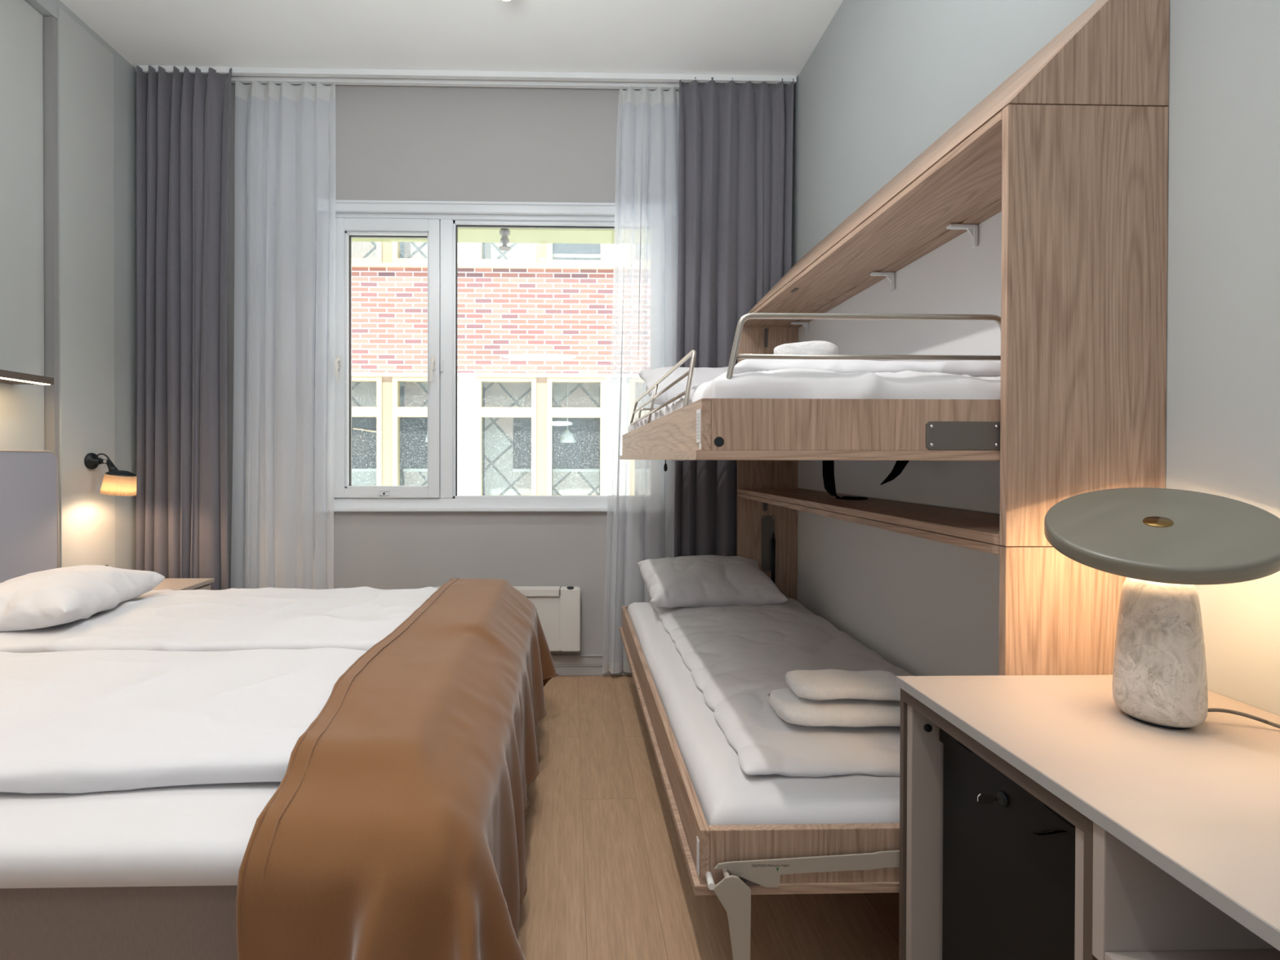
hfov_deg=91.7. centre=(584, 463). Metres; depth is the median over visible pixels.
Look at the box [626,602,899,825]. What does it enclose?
mattress
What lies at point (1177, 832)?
desk
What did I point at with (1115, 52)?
panel
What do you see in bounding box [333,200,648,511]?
window
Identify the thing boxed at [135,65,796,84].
rail
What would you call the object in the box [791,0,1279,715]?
wall
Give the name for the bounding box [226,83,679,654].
wall
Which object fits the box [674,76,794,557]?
curtain
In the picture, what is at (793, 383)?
mattress
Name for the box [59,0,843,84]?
ceiling
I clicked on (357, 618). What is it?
duvet
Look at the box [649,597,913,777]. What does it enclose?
duvet
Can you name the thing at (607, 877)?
floor
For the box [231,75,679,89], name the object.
rail
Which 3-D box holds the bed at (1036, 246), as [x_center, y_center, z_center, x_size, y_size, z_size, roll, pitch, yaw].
[0.672,-0.280,2.223,0.939,0.876,1.994,0,0,-1]
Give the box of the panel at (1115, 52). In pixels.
[747,0,1169,313]
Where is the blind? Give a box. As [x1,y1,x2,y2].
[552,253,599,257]
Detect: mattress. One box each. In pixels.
[0,782,280,888]
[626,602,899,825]
[627,368,1000,431]
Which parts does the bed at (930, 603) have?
leg, board, catch plate, panel, mounting plate, link arm, panel, panel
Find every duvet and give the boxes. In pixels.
[0,586,438,653]
[0,647,367,793]
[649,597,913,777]
[711,359,1000,381]
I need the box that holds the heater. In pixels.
[434,586,580,651]
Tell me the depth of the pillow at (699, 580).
2.78 m
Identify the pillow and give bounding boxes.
[0,564,164,631]
[637,555,787,608]
[638,366,728,404]
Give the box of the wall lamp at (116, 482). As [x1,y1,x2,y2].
[84,453,136,496]
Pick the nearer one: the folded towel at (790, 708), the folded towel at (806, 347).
the folded towel at (790, 708)
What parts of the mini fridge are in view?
door crown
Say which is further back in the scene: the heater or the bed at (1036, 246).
the heater
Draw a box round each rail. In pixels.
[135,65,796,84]
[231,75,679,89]
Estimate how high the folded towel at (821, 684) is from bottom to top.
0.046 m
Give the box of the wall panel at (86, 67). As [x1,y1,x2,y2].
[57,7,115,567]
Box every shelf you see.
[0,369,53,385]
[1104,949,1279,959]
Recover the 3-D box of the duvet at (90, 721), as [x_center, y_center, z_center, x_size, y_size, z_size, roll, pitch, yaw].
[-1.164,0.594,1.539,1.684,0.069,0.777,0,0,-1]
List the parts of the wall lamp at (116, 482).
wall plate, arm, lamp shade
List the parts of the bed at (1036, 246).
guard rail, guard rail, pull knob, catch plate, panel, board, guard rail, panel, mounting plate, panel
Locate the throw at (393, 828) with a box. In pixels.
[235,577,558,959]
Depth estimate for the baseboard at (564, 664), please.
3.37 m
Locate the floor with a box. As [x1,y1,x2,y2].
[517,675,899,959]
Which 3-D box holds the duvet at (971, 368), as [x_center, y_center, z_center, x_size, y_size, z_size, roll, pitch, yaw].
[0.656,-0.240,2.074,0.665,0.100,1.338,0,0,-1]
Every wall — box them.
[24,0,136,569]
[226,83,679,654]
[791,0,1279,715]
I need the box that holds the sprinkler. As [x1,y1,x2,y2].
[498,228,511,250]
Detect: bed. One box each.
[0,885,237,959]
[619,104,1168,546]
[619,493,1126,959]
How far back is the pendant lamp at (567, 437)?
9.10 m
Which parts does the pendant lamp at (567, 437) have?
lamp shade, cord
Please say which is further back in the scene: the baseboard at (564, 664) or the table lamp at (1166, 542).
the baseboard at (564, 664)
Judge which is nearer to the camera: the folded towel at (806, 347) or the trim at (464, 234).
the folded towel at (806, 347)
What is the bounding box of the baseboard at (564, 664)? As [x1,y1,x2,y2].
[551,654,631,675]
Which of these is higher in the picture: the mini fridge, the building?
the building
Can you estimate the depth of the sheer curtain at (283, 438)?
3.27 m
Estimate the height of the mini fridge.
0.690 m
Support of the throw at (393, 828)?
on the mattress at (190, 834)
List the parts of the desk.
frame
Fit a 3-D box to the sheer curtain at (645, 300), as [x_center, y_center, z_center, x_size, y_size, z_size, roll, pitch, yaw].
[0.324,-0.442,3.333,0.451,3.136,0.060,0,0,-1]
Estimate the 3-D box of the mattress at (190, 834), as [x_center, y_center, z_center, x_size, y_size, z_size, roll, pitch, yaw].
[-1.221,0.657,1.889,1.965,0.071,1.777,0,0,-1]
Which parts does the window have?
handle, lock plate, sash, handle, striker plate, sill, architrave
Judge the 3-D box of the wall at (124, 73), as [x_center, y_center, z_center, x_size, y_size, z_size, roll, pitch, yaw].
[-2.420,-0.428,0.929,0.300,3.190,5.371,0,0,-1]
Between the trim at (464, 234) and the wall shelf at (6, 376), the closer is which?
the wall shelf at (6, 376)
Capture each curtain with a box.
[135,65,231,590]
[231,79,335,589]
[602,85,679,673]
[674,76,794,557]
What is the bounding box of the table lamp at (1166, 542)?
[1044,487,1279,729]
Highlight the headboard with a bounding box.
[0,449,58,582]
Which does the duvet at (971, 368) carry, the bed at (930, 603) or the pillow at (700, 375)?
the pillow at (700, 375)
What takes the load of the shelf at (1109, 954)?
attached to the desk
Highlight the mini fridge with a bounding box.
[939,728,1075,959]
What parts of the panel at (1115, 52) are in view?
panel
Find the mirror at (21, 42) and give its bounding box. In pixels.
[0,0,44,450]
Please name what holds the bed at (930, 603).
on the floor
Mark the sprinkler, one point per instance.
(504, 233)
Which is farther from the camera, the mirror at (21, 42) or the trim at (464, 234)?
the trim at (464, 234)
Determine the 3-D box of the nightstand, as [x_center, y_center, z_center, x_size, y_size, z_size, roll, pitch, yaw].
[-2.090,0.868,2.975,0.443,0.572,0.310,0,0,-1]
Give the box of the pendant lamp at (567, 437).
[560,382,574,443]
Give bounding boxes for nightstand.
[151,577,214,590]
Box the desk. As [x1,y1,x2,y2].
[895,675,1279,959]
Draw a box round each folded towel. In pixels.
[766,688,900,727]
[773,341,838,354]
[784,669,900,701]
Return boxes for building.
[351,241,613,495]
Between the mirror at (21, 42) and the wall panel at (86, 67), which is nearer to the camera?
the mirror at (21, 42)
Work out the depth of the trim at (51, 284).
2.70 m
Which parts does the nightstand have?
drawer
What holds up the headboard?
attached to the wall at (124, 73)
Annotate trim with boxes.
[42,16,59,568]
[351,227,614,244]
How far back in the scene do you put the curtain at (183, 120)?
3.17 m
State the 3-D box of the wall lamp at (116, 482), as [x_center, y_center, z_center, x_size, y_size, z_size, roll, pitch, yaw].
[-2.197,0.052,2.868,0.220,0.200,0.137,0,0,-1]
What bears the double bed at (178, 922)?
on the floor
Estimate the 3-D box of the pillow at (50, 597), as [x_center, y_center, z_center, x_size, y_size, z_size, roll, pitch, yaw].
[-1.946,0.477,2.271,0.462,0.172,0.618,0,0,-9]
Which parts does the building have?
cladding panel, sill, cladding panel, cladding panel, post, post, sill, cladding panel, cladding panel, cladding panel, cladding panel, cladding panel, cladding panel, sill, post, post, sill, cladding panel, cladding panel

